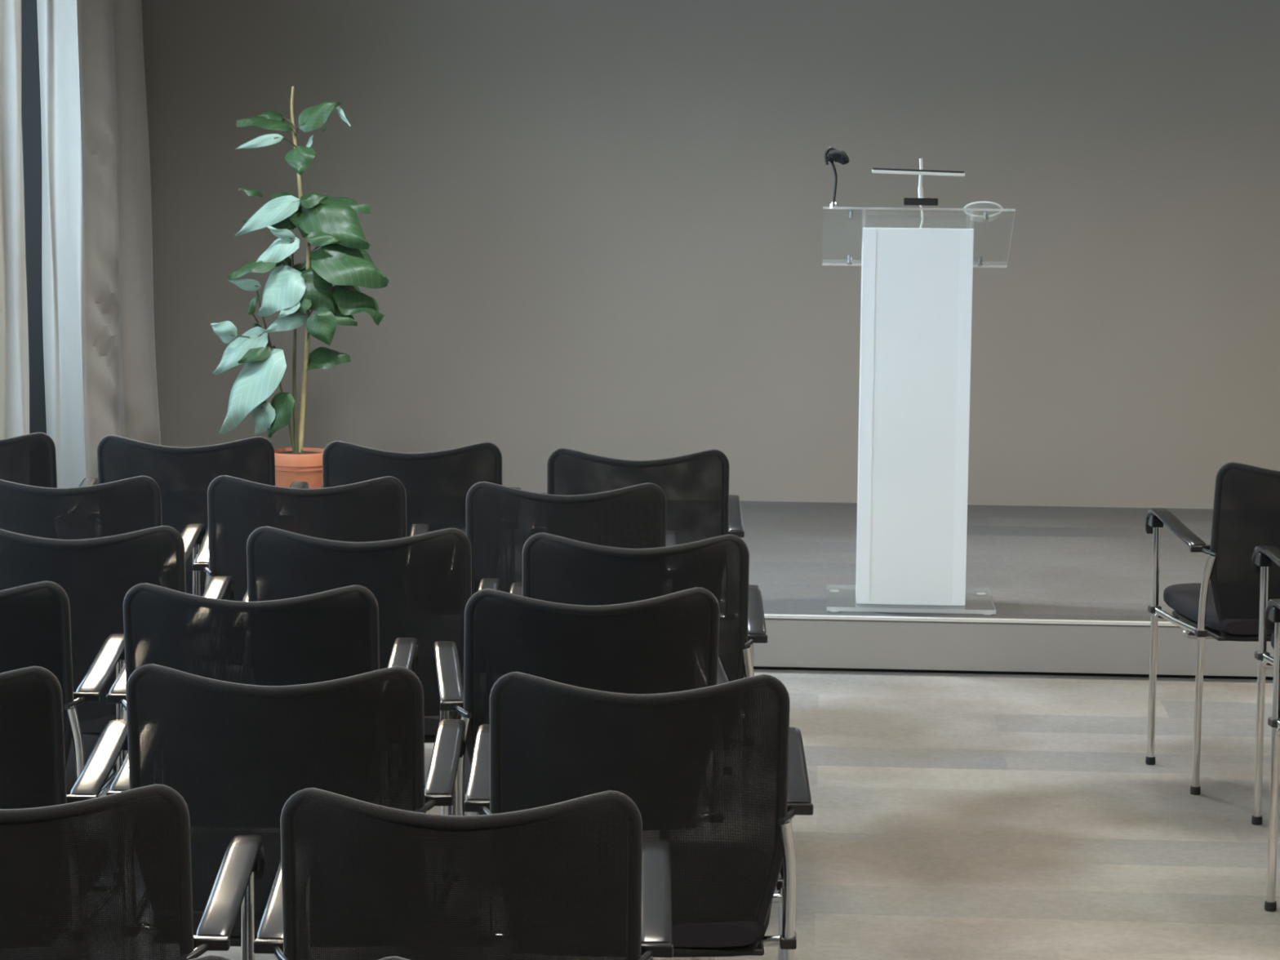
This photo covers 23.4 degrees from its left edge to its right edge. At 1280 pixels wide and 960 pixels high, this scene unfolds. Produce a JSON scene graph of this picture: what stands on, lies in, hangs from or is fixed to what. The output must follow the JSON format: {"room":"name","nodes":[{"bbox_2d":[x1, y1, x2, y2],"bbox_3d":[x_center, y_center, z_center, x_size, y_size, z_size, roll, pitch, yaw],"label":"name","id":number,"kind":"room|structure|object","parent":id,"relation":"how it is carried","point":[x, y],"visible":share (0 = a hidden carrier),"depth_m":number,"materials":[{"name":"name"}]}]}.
{"room":"conference room","nodes":[
{"label":"conference room","id":0,"kind":"room"},
{"bbox_2d":[88,669,1279,959],"bbox_3d":[0.881,1.179,5.086,8.400,0.100,14.700,1,7,3],"label":"floor","id":1,"kind":"structure","parent":0,"point":[955,816],"depth_m":7.52,"materials":[{"name":"wood"}]},
{"bbox_2d":[0,431,97,520],"bbox_3d":[-1.767,0.271,8.368,0.548,0.856,0.534,1,7,0],"label":"chair","id":2,"kind":"object","parent":1,"relation":"on","point":[30,459],"visible":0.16,"depth_m":8.09,"materials":[{"name":"black fabric"}]},
{"bbox_2d":[0,581,124,797],"bbox_3d":[-1.272,0.579,5.885,0.548,0.856,0.534,1,7,0],"label":"chair","id":3,"kind":"object","parent":1,"relation":"on","point":[35,624],"visible":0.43,"depth_m":5.63,"materials":[{"name":"black fabric"}]},
{"bbox_2d":[120,649,124,660],"bbox_3d":[-1.020,0.334,6.081,0.032,0.034,0.040,1,7,0],"label":"socket","id":4,"kind":"object","parent":3,"relation":"attached to","point":[122,658],"depth_m":6.06,"materials":[{"name":"black plastic"}]},
{"bbox_2d":[0,666,128,959],"bbox_3d":[-1.129,0.683,5.046,0.548,0.856,0.534,1,7,0],"label":"chair","id":5,"kind":"object","parent":1,"relation":"on","point":[33,773],"visible":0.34,"depth_m":4.80,"materials":[{"name":"black fabric"}]},
{"bbox_2d":[121,738,128,750],"bbox_3d":[-0.876,0.438,5.241,0.032,0.034,0.040,1,7,0],"label":"socket","id":6,"kind":"object","parent":5,"relation":"attached to","point":[126,745],"depth_m":5.22,"materials":[{"name":"black plastic"}]},
{"bbox_2d":[0,475,205,827],"bbox_3d":[-1.350,0.386,7.460,0.548,0.856,0.534,1,7,0],"label":"chair","id":7,"kind":"object","parent":1,"relation":"on","point":[70,513],"visible":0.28,"depth_m":7.18,"materials":[{"name":"black fabric"}]},
{"bbox_2d":[195,531,204,544],"bbox_3d":[-1.098,0.141,7.656,0.032,0.034,0.040,1,7,0],"label":"socket","id":8,"kind":"object","parent":7,"relation":"attached to","point":[201,537],"depth_m":7.64,"materials":[{"name":"black plastic"}]},
{"bbox_2d":[0,525,233,834],"bbox_3d":[-1.172,0.489,6.627,0.548,0.856,0.534,1,7,0],"label":"chair","id":9,"kind":"object","parent":1,"relation":"on","point":[86,569],"visible":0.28,"depth_m":6.35,"materials":[{"name":"black fabric"}]},
{"bbox_2d":[222,584,231,599],"bbox_3d":[-0.920,0.244,6.822,0.032,0.034,0.040,1,7,0],"label":"socket","id":10,"kind":"object","parent":9,"relation":"attached to","point":[228,594],"depth_m":6.81,"materials":[{"name":"black plastic"}]},
{"bbox_2d":[0,784,264,959],"bbox_3d":[-0.813,0.786,4.234,0.548,0.856,0.534,1,7,0],"label":"chair","id":11,"kind":"object","parent":1,"relation":"on","point":[52,858],"visible":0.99,"depth_m":3.97,"materials":[{"name":"black fabric"}]},
{"bbox_2d":[252,849,261,871],"bbox_3d":[-0.561,0.541,4.430,0.032,0.034,0.040,1,7,0],"label":"socket","id":12,"kind":"object","parent":11,"relation":"attached to","point":[257,867],"depth_m":4.42,"materials":[{"name":"black plastic"}]},
{"bbox_2d":[94,435,308,596],"bbox_3d":[-1.187,0.282,8.322,0.548,0.856,0.534,1,7,0],"label":"chair","id":13,"kind":"object","parent":1,"relation":"on","point":[118,458],"visible":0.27,"depth_m":8.04,"materials":[{"name":"black fabric"}]},
{"bbox_2d":[189,955,230,959],"bbox_3d":[-0.634,0.884,3.447,0.548,0.856,0.534,1,7,0],"label":"chair","id":14,"kind":"object","parent":1,"relation":"on","point":[208,957],"visible":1,"depth_m":3.17,"materials":[{"name":"black plastic"}]},
{"bbox_2d":[106,582,417,957],"bbox_3d":[-0.710,0.586,5.873,0.548,0.856,0.534,1,7,0],"label":"chair","id":15,"kind":"object","parent":1,"relation":"on","point":[162,626],"visible":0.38,"depth_m":5.60,"materials":[{"name":"black fabric"}]},
{"bbox_2d":[106,663,465,959],"bbox_3d":[-0.572,0.685,5.075,0.548,0.856,0.534,1,7,0],"label":"chair","id":16,"kind":"object","parent":1,"relation":"on","point":[376,717],"visible":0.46,"depth_m":4.81,"materials":[{"name":"black fabric"}]},
{"bbox_2d":[192,475,429,789],"bbox_3d":[-0.789,0.387,7.490,0.548,0.856,0.534,0,7,-2],"label":"chair","id":17,"kind":"object","parent":1,"relation":"on","point":[353,512],"visible":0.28,"depth_m":7.21,"materials":[{"name":"black fabric"}]},
{"bbox_2d":[242,526,500,831],"bbox_3d":[-0.582,0.494,6.632,0.548,0.856,0.534,1,7,0],"label":"chair","id":18,"kind":"object","parent":1,"relation":"on","point":[420,584],"visible":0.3,"depth_m":6.36,"materials":[{"name":"black fabric"}]},
{"bbox_2d":[378,955,409,959],"bbox_3d":[-0.065,0.889,3.449,0.548,0.856,0.534,1,7,0],"label":"chair","id":19,"kind":"object","parent":1,"relation":"on","point":[394,957],"visible":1,"depth_m":3.17,"materials":[{"name":"black plastic"}]},
{"bbox_2d":[320,440,520,586],"bbox_3d":[-0.595,0.297,8.241,0.548,0.856,0.534,0,7,-1],"label":"chair","id":20,"kind":"object","parent":1,"relation":"on","point":[424,476],"visible":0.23,"depth_m":7.96,"materials":[{"name":"black fabric"}]},
{"bbox_2d":[253,787,673,959],"bbox_3d":[-0.232,0.793,4.222,0.548,0.856,0.534,1,7,0],"label":"chair","id":21,"kind":"object","parent":1,"relation":"on","point":[447,870],"visible":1,"depth_m":3.96,"materials":[{"name":"black fabric"}]},
{"bbox_2d":[458,481,679,833],"bbox_3d":[-0.178,0.402,7.416,0.548,0.856,0.534,0,7,-1],"label":"chair","id":22,"kind":"object","parent":1,"relation":"on","point":[618,513],"visible":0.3,"depth_m":7.14,"materials":[{"name":"black fabric"}]},
{"bbox_2d":[433,586,728,959],"bbox_3d":[-0.112,0.593,5.864,0.548,0.856,0.534,0,7,-6],"label":"chair","id":23,"kind":"object","parent":1,"relation":"on","point":[624,648],"visible":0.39,"depth_m":5.59,"materials":[{"name":"black fabric"}]},
{"bbox_2d":[463,671,813,959],"bbox_3d":[-0.004,0.695,5.037,0.548,0.856,0.534,1,7,0],"label":"chair","id":24,"kind":"object","parent":1,"relation":"on","point":[722,892],"visible":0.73,"depth_m":4.79,"materials":[{"name":"black fabric"}]},
{"bbox_2d":[509,532,767,842],"bbox_3d":[-0.012,0.507,6.577,0.548,0.856,0.534,1,7,0],"label":"chair","id":25,"kind":"object","parent":1,"relation":"on","point":[548,562],"visible":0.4,"depth_m":6.30,"materials":[{"name":"black fabric"}]},
{"bbox_2d":[537,447,744,765],"bbox_3d":[-0.008,0.317,8.125,0.548,0.856,0.534,1,7,0],"label":"chair","id":26,"kind":"object","parent":1,"relation":"on","point":[566,466],"visible":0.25,"depth_m":7.85,"materials":[{"name":"black fabric"}]},
{"bbox_2d":[177,491,1274,679],"bbox_3d":[1.232,0.347,10.793,7.996,0.173,2.744,1,7,3],"label":"stage platform","id":27,"kind":"object","parent":1,"relation":"on","point":[1070,588],"visible":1,"depth_m":9.79,"materials":[{"name":"carpet"}]},
{"bbox_2d":[21,0,46,433],"bbox_3d":[-2.327,-1.302,11.650,0.340,2.830,0.160,1,7,3],"label":"window frame","id":28,"kind":"structure","parent":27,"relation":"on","point":[30,77],"depth_m":11.60,"materials":[{"name":"grey paint"}]},
{"bbox_2d":[210,85,389,488],"bbox_3d":[-1.209,-0.604,11.080,0.643,1.602,0.310,1,7,3],"label":"potted plant","id":29,"kind":"object","parent":27,"relation":"on","point":[332,224],"visible":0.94,"depth_m":11.02,"materials":[{"name":"green plant"}]},
{"bbox_2d":[826,208,995,615],"bbox_3d":[0.854,-0.231,9.659,0.582,1.247,0.440,1,7,3],"label":"lectern","id":30,"kind":"object","parent":27,"relation":"on","point":[917,283],"visible":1,"depth_m":9.51,"materials":[{"name":"white plastic"}]},
{"bbox_2d":[823,146,848,208],"bbox_3d":[0.600,-0.923,9.439,0.078,0.187,0.044,1,7,3],"label":"gooseneck microphone","id":31,"kind":"object","parent":30,"relation":"on","point":[841,157],"visible":1,"depth_m":9.43,"materials":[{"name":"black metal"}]},
{"bbox_2d":[871,158,964,228],"bbox_3d":[0.848,-0.872,9.437,0.282,0.219,0.054,1,7,3],"label":"reading lamp","id":32,"kind":"object","parent":30,"relation":"on","point":[920,201],"visible":1,"depth_m":9.41,"materials":[{"name":"silver metal"}]},
{"bbox_2d":[962,201,1003,222],"bbox_3d":[1.050,-0.821,9.470,0.123,0.068,0.112,2,7,10],"label":"cup holder","id":33,"kind":"object","parent":30,"relation":"on","point":[975,202],"visible":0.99,"depth_m":9.47,"materials":[{"name":"white metal"}]},
{"bbox_2d":[1145,462,1279,795],"bbox_3d":[1.630,0.352,7.971,0.548,0.856,0.534,0,7,-7],"label":"chair","id":34,"kind":"object","parent":1,"relation":"on","point":[1227,607],"visible":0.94,"depth_m":7.75,"materials":[{"name":"black fabric"}]},
{"bbox_2d":[1147,514,1163,527],"bbox_3d":[1.357,0.106,8.134,0.032,0.034,0.040,0,7,-7],"label":"socket","id":35,"kind":"object","parent":34,"relation":"attached to","point":[1153,521],"depth_m":8.11,"materials":[{"name":"black plastic"}]},
{"bbox_2d":[1251,545,1279,825],"bbox_3d":[1.781,0.435,7.301,0.548,0.856,0.534,0,7,-8],"label":"chair","id":36,"kind":"object","parent":1,"relation":"on","point":[1263,556],"visible":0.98,"depth_m":7.47,"materials":[{"name":"black plastic"}]},
{"bbox_2d":[1254,552,1272,566],"bbox_3d":[1.504,0.190,7.460,0.032,0.034,0.040,0,7,-8],"label":"socket","id":37,"kind":"object","parent":36,"relation":"attached to","point":[1261,559],"depth_m":7.44,"materials":[{"name":"black plastic"}]},
{"bbox_2d":[1264,598,1279,911],"bbox_3d":[1.649,0.533,6.492,0.548,0.856,0.534,0,7,-8],"label":"chair","id":38,"kind":"object","parent":1,"relation":"on","point":[1272,615],"visible":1,"depth_m":6.67,"materials":[{"name":"black plastic"}]},
{"bbox_2d":[1267,606,1279,622],"bbox_3d":[1.373,0.287,6.651,0.032,0.034,0.040,0,7,-8],"label":"socket","id":39,"kind":"object","parent":38,"relation":"attached to","point":[1273,612],"depth_m":6.63,"materials":[{"name":"black plastic"}]},
{"bbox_2d":[141,0,1279,509],"bbox_3d":[1.334,-1.234,12.081,8.400,3.000,0.200,1,7,3],"label":"wall","id":40,"kind":"structure","parent":0,"point":[610,228],"depth_m":12.07,"materials":[{"name":"beige paint"}]},
{"bbox_3d":[0.911,-1.897,4.709,8.400,0.100,14.700,1,7,3],"label":"ceiling","id":41,"kind":"structure","parent":0,"visible":0},
{"bbox_3d":[-2.349,-2.177,7.447,0.050,0.068,8.900,1,7,3],"label":"track","id":42,"kind":"object","parent":41,"relation":"attached to","visible":0},
{"bbox_2d":[0,0,29,478],"bbox_3d":[-2.210,-1.111,10.340,0.200,2.748,0.618,-5,9,-36],"label":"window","id":43,"kind":"structure","parent":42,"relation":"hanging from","point":[14,333],"depth_m":10.15,"materials":[{"name":"glass"}]},
{"bbox_2d":[36,0,163,494],"bbox_3d":[-2.034,-1.256,11.541,0.252,2.750,0.975,2,7,10],"label":"curtain","id":44,"kind":"object","parent":42,"relation":"hanging from","point":[100,354],"visible":0.92,"depth_m":11.39,"materials":[{"name":"white fabric"}]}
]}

